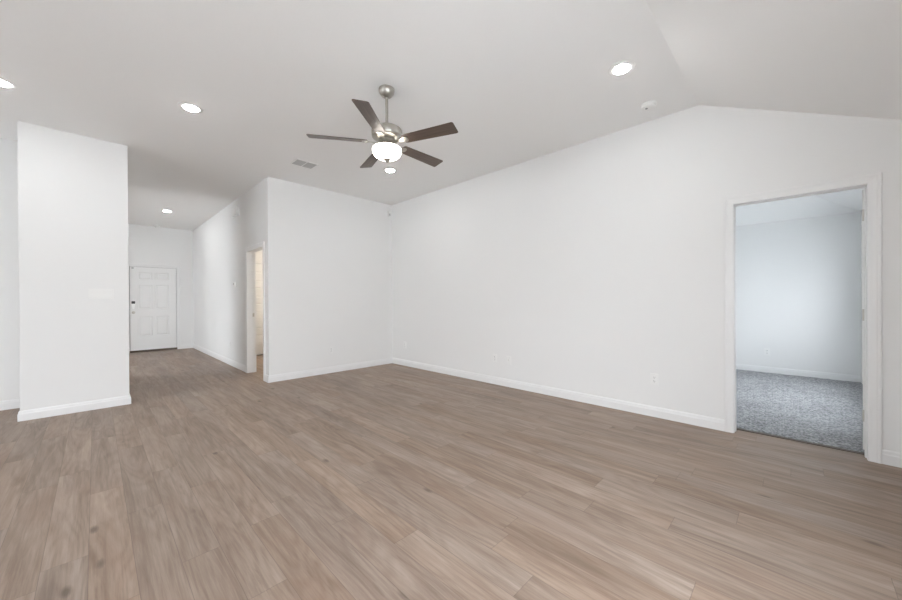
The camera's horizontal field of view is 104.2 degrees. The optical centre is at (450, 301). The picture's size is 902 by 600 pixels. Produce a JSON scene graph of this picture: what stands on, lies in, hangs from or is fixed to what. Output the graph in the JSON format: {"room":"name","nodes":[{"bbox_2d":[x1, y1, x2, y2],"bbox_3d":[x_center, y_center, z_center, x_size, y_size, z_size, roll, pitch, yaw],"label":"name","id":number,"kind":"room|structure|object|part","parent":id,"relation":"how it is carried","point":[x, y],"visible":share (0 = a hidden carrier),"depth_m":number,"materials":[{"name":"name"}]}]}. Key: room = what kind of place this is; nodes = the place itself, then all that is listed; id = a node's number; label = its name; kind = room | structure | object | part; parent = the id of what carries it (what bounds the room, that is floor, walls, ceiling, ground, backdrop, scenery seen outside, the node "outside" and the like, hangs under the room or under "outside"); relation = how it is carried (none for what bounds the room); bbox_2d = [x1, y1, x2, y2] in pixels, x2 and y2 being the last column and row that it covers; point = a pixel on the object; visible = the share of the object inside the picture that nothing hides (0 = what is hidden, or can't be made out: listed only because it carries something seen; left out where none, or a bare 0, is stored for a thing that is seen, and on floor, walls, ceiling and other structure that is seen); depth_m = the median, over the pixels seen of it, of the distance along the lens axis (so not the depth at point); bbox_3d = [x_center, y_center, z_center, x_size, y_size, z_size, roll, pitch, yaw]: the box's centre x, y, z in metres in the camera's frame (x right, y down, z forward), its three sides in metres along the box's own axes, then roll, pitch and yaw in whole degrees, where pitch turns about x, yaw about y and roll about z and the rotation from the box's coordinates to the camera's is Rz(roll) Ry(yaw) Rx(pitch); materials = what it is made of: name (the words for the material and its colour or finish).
{"room":"empty living room","nodes":[
{"label":"empty living room","id":0,"kind":"room"},
{"bbox_2d":[0,138,19,400],"bbox_3d":[-6.575,-0.292,2.446,0.100,3.050,4.657,0,0,45],"label":"wall","id":1,"kind":"structure","parent":0,"point":[9,260],"depth_m":3.97,"materials":[{"name":"white paint"}]},
{"bbox_2d":[0,399,19,410],"bbox_3d":[-6.532,1.181,2.405,0.014,0.104,4.643,0,0,45],"label":"baseboard","id":2,"kind":"structure","parent":1,"relation":"attached to","point":[15,403],"depth_m":3.97,"materials":[{"name":"white paint"}]},
{"bbox_2d":[17,121,128,410],"bbox_3d":[-4.394,-0.307,4.143,0.826,3.050,0.823,0,0,45],"label":"wall","id":3,"kind":"structure","parent":0,"point":[73,188],"depth_m":3.82,"materials":[{"name":"white paint"}]},
{"bbox_2d":[17,393,130,421],"bbox_3d":[-4.755,1.166,4.511,1.890,0.104,0.851,0,0,45],"label":"baseboard","id":4,"kind":"structure","parent":3,"relation":"attached to","point":[31,414],"depth_m":3.81,"materials":[{"name":"white paint"}]},
{"bbox_2d":[128,224,193,344],"bbox_3d":[-7.312,-0.306,8.678,0.150,3.050,1.741,0,0,45],"label":"wall","id":5,"kind":"structure","parent":0,"point":[146,244],"depth_m":8.87,"materials":[{"name":"white paint"}]},
{"bbox_2d":[130,267,176,352],"bbox_3d":[-7.288,0.197,8.609,0.127,2.043,0.898,0,0,45],"label":"door","id":6,"kind":"structure","parent":5,"relation":"in","point":[152,290],"depth_m":8.59,"materials":[{"name":"white paint"}]},
{"bbox_2d":[128,263,180,352],"bbox_3d":[-7.317,0.156,8.638,0.138,2.126,1.038,0,0,45],"label":"door frame","id":7,"kind":"structure","parent":5,"relation":"attached to","point":[178,290],"depth_m":8.92,"materials":[{"name":"white paint"}]},
{"bbox_2d":[181,344,192,348],"bbox_3d":[-6.812,1.163,9.065,0.014,0.104,0.269,0,0,45],"label":"baseboard","id":8,"kind":"structure","parent":5,"relation":"attached to","point":[184,346],"depth_m":9.05,"materials":[{"name":"white paint"}]},
{"bbox_2d":[193,179,265,369],"bbox_3d":[-4.718,-0.315,7.262,5.533,3.050,0.118,0,0,45],"label":"wall","id":9,"kind":"structure","parent":0,"point":[220,243],"depth_m":6.88,"materials":[{"name":"white paint"}]},
{"bbox_2d":[193,344,245,371],"bbox_3d":[-5.094,1.159,7.550,4.561,0.104,0.014,0,0,45],"label":"baseboard","id":10,"kind":"structure","parent":9,"relation":"attached to","point":[235,364],"depth_m":7.05,"materials":[{"name":"white paint"}]},
{"bbox_2d":[232,206,238,216],"bbox_3d":[-3.851,-1.601,6.275,0.220,0.160,0.055,0,0,45],"label":"door chime","id":11,"kind":"object","parent":9,"relation":"attached to","point":[235,211],"visible":1,"depth_m":6.21,"materials":[{"name":"white plastic"}]},
{"bbox_2d":[245,241,265,380],"bbox_3d":[-3.098,0.152,5.668,0.928,2.109,0.154,0,0,45],"label":"door frame","id":12,"kind":"structure","parent":9,"relation":"attached to","point":[250,252],"depth_m":5.92,"materials":[{"name":"white paint"}]},
{"bbox_2d":[256,250,262,263],"bbox_3d":[-4.307,-0.044,7.839,0.120,2.500,1.279,0,0,45],"label":"wall","id":13,"kind":"structure","parent":0,"point":[259,255],"depth_m":7.82,"materials":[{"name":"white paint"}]},
{"bbox_2d":[256,264,262,354],"bbox_3d":[-4.272,0.174,7.827,0.035,2.020,0.784,0,0,45],"label":"door","id":14,"kind":"structure","parent":13,"relation":"in","point":[259,267],"depth_m":7.81,"materials":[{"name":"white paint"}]},
{"bbox_2d":[265,177,391,375],"bbox_3d":[-1.964,-0.325,6.030,0.120,3.050,2.230,0,0,45],"label":"wall","id":15,"kind":"structure","parent":0,"point":[328,254],"depth_m":5.82,"materials":[{"name":"white paint"}]},
{"bbox_2d":[265,358,392,382],"bbox_3d":[-1.967,1.148,6.035,0.164,0.104,2.244,0,0,45],"label":"baseboard","id":16,"kind":"structure","parent":15,"relation":"attached to","point":[306,373],"depth_m":5.79,"materials":[{"name":"white paint"}]},
{"bbox_2d":[0,0,697,230],"bbox_3d":[-4.717,-1.890,3.791,10.712,0.120,9.500,0,0,45],"label":"ceiling","id":17,"kind":"structure","parent":0,"point":[518,81],"depth_m":2.98,"materials":[{"name":"white paint"}]},
{"bbox_2d":[0,77,17,88],"bbox_3d":[-3.766,-1.823,2.928,0.196,0.018,0.196,0,0,45],"label":"recessed light","id":18,"kind":"object","parent":17,"relation":"in","point":[4,83],"visible":1,"depth_m":2.95,"materials":[{"name":"white plastic"}]},
{"bbox_2d":[178,102,203,112],"bbox_3d":[-2.469,-1.831,3.331,0.196,0.018,0.196,0,0,45],"label":"recessed light","id":19,"kind":"object","parent":17,"relation":"in","point":[190,107],"visible":1,"depth_m":3.31,"materials":[{"name":"white plastic"}]},
{"bbox_2d":[289,158,318,169],"bbox_3d":[-1.970,-1.842,4.713,0.240,0.008,0.300,0,0,45],"label":"ceiling vent","id":20,"kind":"object","parent":17,"relation":"in","point":[298,162],"visible":1,"depth_m":4.70,"materials":[{"name":"white plastic"}]},
{"bbox_2d":[306,84,457,167],"bbox_3d":[-0.536,-1.528,3.093,1.271,0.640,1.227,0,0,45],"label":"ceiling fan","id":21,"kind":"object","parent":17,"relation":"hanging from","point":[386,134],"visible":1,"depth_m":2.97,"materials":[{"name":"brown wood"}]},
{"bbox_3d":[-0.958,-1.380,2.975,0.487,0.006,0.127,0,13,-12],"label":"blade","id":22,"kind":"part","parent":21,"relation":"part of","materials":[{"name":"brown wood"}]},
{"bbox_3d":[-0.762,-1.383,3.414,0.127,0.006,0.487,-15,7,-29],"label":"blade","id":23,"kind":"part","parent":21,"relation":"part of","materials":[{"name":"brown wood"}]},
{"bbox_3d":[-0.602,-1.381,2.654,0.127,0.006,0.487,13,2,6],"label":"blade","id":24,"kind":"part","parent":21,"relation":"part of","materials":[{"name":"brown wood"}]},
{"bbox_3d":[-0.558,-1.285,3.060,0.249,0.094,0.249,0,0,45],"label":"lamp shade","id":25,"kind":"part","parent":21,"relation":"part of","materials":[{"name":"white glass"}]},
{"bbox_3d":[-0.285,-1.385,3.363,0.127,0.006,0.487,-17,-11,41],"label":"blade","id":26,"kind":"part","parent":21,"relation":"part of","materials":[{"name":"brown wood"}]},
{"bbox_3d":[-0.186,-1.384,2.893,0.487,0.006,0.127,0,-13,24],"label":"blade","id":27,"kind":"part","parent":21,"relation":"part of","materials":[{"name":"brown wood"}]},
{"bbox_2d":[383,167,396,172],"bbox_3d":[-0.859,-1.844,4.952,0.196,0.018,0.196,0,0,45],"label":"recessed light","id":28,"kind":"object","parent":17,"relation":"in","point":[388,169],"visible":1,"depth_m":4.93,"materials":[{"name":"white glass"}]},
{"bbox_2d":[608,60,634,75],"bbox_3d":[1.360,-1.848,2.797,0.196,0.018,0.196,0,0,45],"label":"recessed light","id":29,"kind":"object","parent":17,"relation":"in","point":[620,68],"visible":1,"depth_m":2.77,"materials":[{"name":"white plastic"}]},
{"bbox_2d":[640,101,655,110],"bbox_3d":[1.869,-1.839,3.322,0.132,0.044,0.132,0,0,45],"label":"smoke detector","id":30,"kind":"object","parent":17,"relation":"attached to","point":[647,106],"visible":1,"depth_m":3.29,"materials":[{"name":"white plastic"}]},
{"bbox_2d":[0,348,901,599],"bbox_3d":[-4.174,1.279,3.309,12.154,0.120,9.540,0,0,45],"label":"floor","id":31,"kind":"structure","parent":0,"point":[217,480],"depth_m":2.15,"materials":[{"name":"brown wood"}]},
{"bbox_2d":[736,428,864,454],"bbox_3d":[2.929,1.183,2.989,0.822,0.004,0.044,0,0,45],"label":"threshold","id":32,"kind":"object","parent":31,"relation":"on","point":[832,447],"visible":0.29,"depth_m":2.95,"materials":[{"name":"brown wood-look plank flooring"}]},
{"bbox_2d":[392,105,901,452],"bbox_3d":[1.121,-0.336,4.637,6.471,3.050,0.117,0,0,45],"label":"wall","id":33,"kind":"structure","parent":0,"point":[596,265],"depth_m":3.83,"materials":[{"name":"white paint"}]},
{"bbox_2d":[493,354,496,361],"bbox_3d":[0.630,0.818,5.042,0.072,0.116,0.008,0,0,45],"label":"outlet","id":34,"kind":"object","parent":33,"relation":"attached to","point":[494,355],"visible":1,"depth_m":5.04,"materials":[{"name":"white plastic"}]},
{"bbox_2d":[392,358,724,430],"bbox_3d":[0.686,1.138,4.986,5.088,0.104,0.014,0,0,45],"label":"baseboard","id":35,"kind":"structure","parent":33,"relation":"attached to","point":[673,415],"depth_m":4.08,"materials":[{"name":"white paint"}]},
{"bbox_2d":[650,373,657,384],"bbox_3d":[2.089,0.802,3.604,0.072,0.116,0.008,0,0,45],"label":"outlet","id":36,"kind":"object","parent":33,"relation":"attached to","point":[653,377],"visible":1,"depth_m":3.61,"materials":[{"name":"white plastic"}]},
{"bbox_2d":[724,172,881,463],"bbox_3d":[2.863,0.124,2.924,0.910,2.122,0.153,0,0,45],"label":"door frame","id":37,"kind":"structure","parent":33,"relation":"attached to","point":[871,184],"depth_m":2.65,"materials":[{"name":"white paint"}]},
{"bbox_2d":[862,190,864,449],"bbox_3d":[3.496,0.143,2.932,0.764,2.010,0.036,0,0,-37],"label":"door","id":38,"kind":"structure","parent":33,"relation":"in","point":[862,190],"depth_m":2.72,"materials":[{"name":"white paint"}]},
{"bbox_2d":[882,449,901,467],"bbox_3d":[3.213,1.133,2.495,0.189,0.104,0.014,0,0,45],"label":"baseboard","id":39,"kind":"structure","parent":33,"relation":"attached to","point":[892,458],"depth_m":2.53,"materials":[{"name":"white paint"}]},
{"bbox_2d":[645,0,901,119],"bbox_3d":[-0.387,-1.551,-0.473,1.442,0.815,9.500,0,0,45],"label":"ceiling","id":40,"kind":"structure","parent":0,"point":[829,57],"depth_m":2.21,"materials":[{"name":"white paint"}]},
{"bbox_2d":[736,211,860,375],"bbox_3d":[4.525,-0.113,6.372,4.100,2.560,0.150,0,0,45],"label":"wall","id":41,"kind":"structure","parent":0,"point":[798,281],"depth_m":5.42,"materials":[{"name":"white paint"}]},
{"bbox_2d":[764,348,769,355],"bbox_3d":[5.118,0.821,5.683,0.072,0.116,0.008,0,0,45],"label":"outlet","id":42,"kind":"object","parent":41,"relation":"attached to","point":[766,350],"visible":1,"depth_m":5.68,"materials":[{"name":"white plastic"}]},
{"bbox_2d":[736,364,860,381],"bbox_3d":[4.455,1.115,6.335,3.850,0.104,0.014,0,0,45],"label":"baseboard","id":43,"kind":"structure","parent":41,"relation":"attached to","point":[833,376],"depth_m":5.40,"materials":[{"name":"white paint"}]},
{"bbox_2d":[736,189,863,225],"bbox_3d":[3.218,-1.628,5.085,3.850,0.730,3.500,0,0,45],"label":"ceiling","id":44,"kind":"structure","parent":0,"point":[850,201],"depth_m":5.23,"materials":[{"name":"white paint"}]},
{"bbox_2d":[861,211,862,383],"bbox_3d":[4.654,-0.046,3.690,0.150,2.440,3.490,0,0,45],"label":"wall","id":45,"kind":"structure","parent":0,"point":[861,211],"depth_m":4.93,"materials":[{"name":"white paint"}]},
{"bbox_3d":[3.314,1.237,5.155,4.080,0.118,3.599,0,0,45],"label":"floor","id":46,"kind":"structure","parent":0,"visible":0},
{"bbox_2d":[736,369,864,452],"bbox_3d":[3.268,1.166,5.109,3.880,0.009,3.468,0,0,45],"label":"carpet","id":47,"kind":"object","parent":46,"relation":"on","point":[809,409],"visible":0.3,"depth_m":3.85,"materials":[{"name":"grey carpet"}]}
]}

